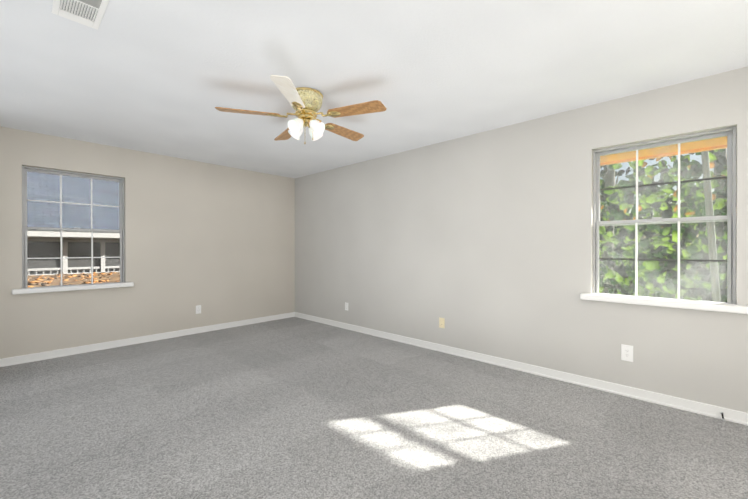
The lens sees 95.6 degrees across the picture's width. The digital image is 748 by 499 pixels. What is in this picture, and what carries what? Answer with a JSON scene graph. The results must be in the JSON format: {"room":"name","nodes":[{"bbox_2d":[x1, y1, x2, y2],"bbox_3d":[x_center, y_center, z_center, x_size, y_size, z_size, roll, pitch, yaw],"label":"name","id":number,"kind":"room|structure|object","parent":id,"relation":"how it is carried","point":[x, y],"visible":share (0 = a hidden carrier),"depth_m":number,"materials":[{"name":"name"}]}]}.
{"room":"empty bedroom","nodes":[
{"label":"empty bedroom","id":0,"kind":"room"},
{"bbox_2d":[27,271,119,287],"bbox_3d":[-5.654,0.719,7.036,7.330,0.205,6.400,0,0,43],"label":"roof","id":1,"kind":"structure","parent":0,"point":[100,275],"depth_m":7.69,"materials":[{"name":"stone"}]},
{"bbox_2d":[0,126,294,358],"bbox_3d":[-2.751,-0.032,4.662,0.150,2.440,4.100,0,0,43],"label":"wall","id":2,"kind":"structure","parent":0,"point":[216,242],"depth_m":4.48,"materials":[{"name":"paint"}]},
{"bbox_2d":[12,166,133,294],"bbox_3d":[-3.411,-0.214,3.902,0.205,1.351,1.040,0,0,43],"label":"window","id":3,"kind":"structure","parent":2,"relation":"in","point":[44,288],"depth_m":3.86,"materials":[{"name":"silver metal"}]},
{"bbox_2d":[0,312,295,366],"bbox_3d":[-2.691,1.147,4.602,0.024,0.082,3.750,0,0,43],"label":"baseboard","id":4,"kind":"structure","parent":2,"relation":"attached to","point":[21,359],"depth_m":4.21,"materials":[{"name":"white wood"}]},
{"bbox_2d":[196,305,200,313],"bbox_3d":[-2.495,0.853,4.822,0.009,0.118,0.072,0,0,43],"label":"electrical outlet","id":5,"kind":"object","parent":2,"relation":"attached to","point":[198,309],"visible":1,"depth_m":4.82,"materials":[{"name":"white plastic"}]},
{"bbox_2d":[0,317,747,498],"bbox_3d":[-0.524,1.243,2.582,6.250,0.100,4.100,0,0,43],"label":"floor","id":6,"kind":"structure","parent":0,"point":[293,408],"depth_m":2.25,"materials":[{"name":"carpet"}]},
{"bbox_2d":[0,0,747,177],"bbox_3d":[-0.524,-1.307,2.575,6.250,0.120,4.100,0,0,43],"label":"ceiling","id":7,"kind":"structure","parent":0,"point":[163,77],"depth_m":2.30,"materials":[{"name":"paint"}]},
{"bbox_2d":[51,0,108,29],"bbox_3d":[-1.468,-1.234,1.699,0.430,0.020,0.190,0,0,43],"label":"ceiling vent","id":8,"kind":"object","parent":7,"relation":"in","point":[89,13],"visible":1,"depth_m":1.76,"materials":[{"name":"white metal"}]},
{"bbox_2d":[215,75,386,143],"bbox_3d":[-0.535,-1.039,2.773,1.286,0.417,1.257,0,0,43],"label":"ceiling fan","id":9,"kind":"object","parent":7,"relation":"attached to","point":[305,103],"visible":1,"depth_m":2.64,"materials":[{"name":"brown wood"}]},
{"bbox_2d":[295,66,747,412],"bbox_3d":[0.880,-0.030,3.970,6.100,2.440,0.150,0,0,43],"label":"wall","id":10,"kind":"structure","parent":0,"point":[482,242],"depth_m":3.34,"materials":[{"name":"paint"}]},
{"bbox_2d":[439,317,444,327],"bbox_3d":[0.789,0.855,3.948,0.072,0.118,0.009,0,0,43],"label":"electrical outlet","id":11,"kind":"object","parent":10,"relation":"attached to","point":[441,322],"visible":1,"depth_m":3.95,"materials":[{"name":"beige plastic"}]},
{"bbox_2d":[296,312,747,425],"bbox_3d":[0.766,1.149,3.961,5.950,0.082,0.024,0,0,43],"label":"baseboard","id":12,"kind":"structure","parent":10,"relation":"attached to","point":[730,415],"depth_m":3.04,"materials":[{"name":"white wood"}]},
{"bbox_2d":[621,344,632,361],"bbox_3d":[2.060,0.843,2.759,0.080,0.130,0.010,0,0,43],"label":"electrical outlet","id":13,"kind":"object","parent":10,"relation":"attached to","point":[626,352],"visible":1,"depth_m":2.76,"materials":[{"name":"white plastic"}]},
{"bbox_2d":[600,136,726,165],"bbox_3d":[1.040,-0.946,4.249,7.550,0.210,0.500,0,0,43],"label":"roof eave","id":14,"kind":"object","parent":10,"relation":"attached to","point":[689,147],"depth_m":2.94,"materials":[{"name":"orange wood"}]},
{"bbox_2d":[580,127,747,313],"bbox_3d":[2.220,-0.216,2.664,1.010,1.301,0.205,0,0,43],"label":"window","id":15,"kind":"structure","parent":10,"relation":"in","point":[729,305],"depth_m":2.63,"materials":[{"name":"silver metal"}]},
{"label":"outside","id":16,"kind":"structure","parent":0,"visible":0},
{"bbox_3d":[-1.635,4.267,13.077,70.000,0.200,70.000,0,0,43],"label":"ground","id":17,"kind":"structure","parent":16,"visible":0},
{"bbox_2d":[27,171,119,274],"bbox_3d":[-12.394,-0.072,12.176,10.517,8.481,18.800,0,0,43],"label":"house","id":18,"kind":"structure","parent":17,"relation":"on","point":[82,249],"depth_m":9.68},
{"bbox_2d":[599,148,726,301],"bbox_3d":[7.989,-0.271,8.954,9.288,9.109,8.652,0,0,43],"label":"trees","id":19,"kind":"object","parent":17,"relation":"on","point":[643,231],"depth_m":7.25,"materials":[{"name":"green plant"}]}
]}

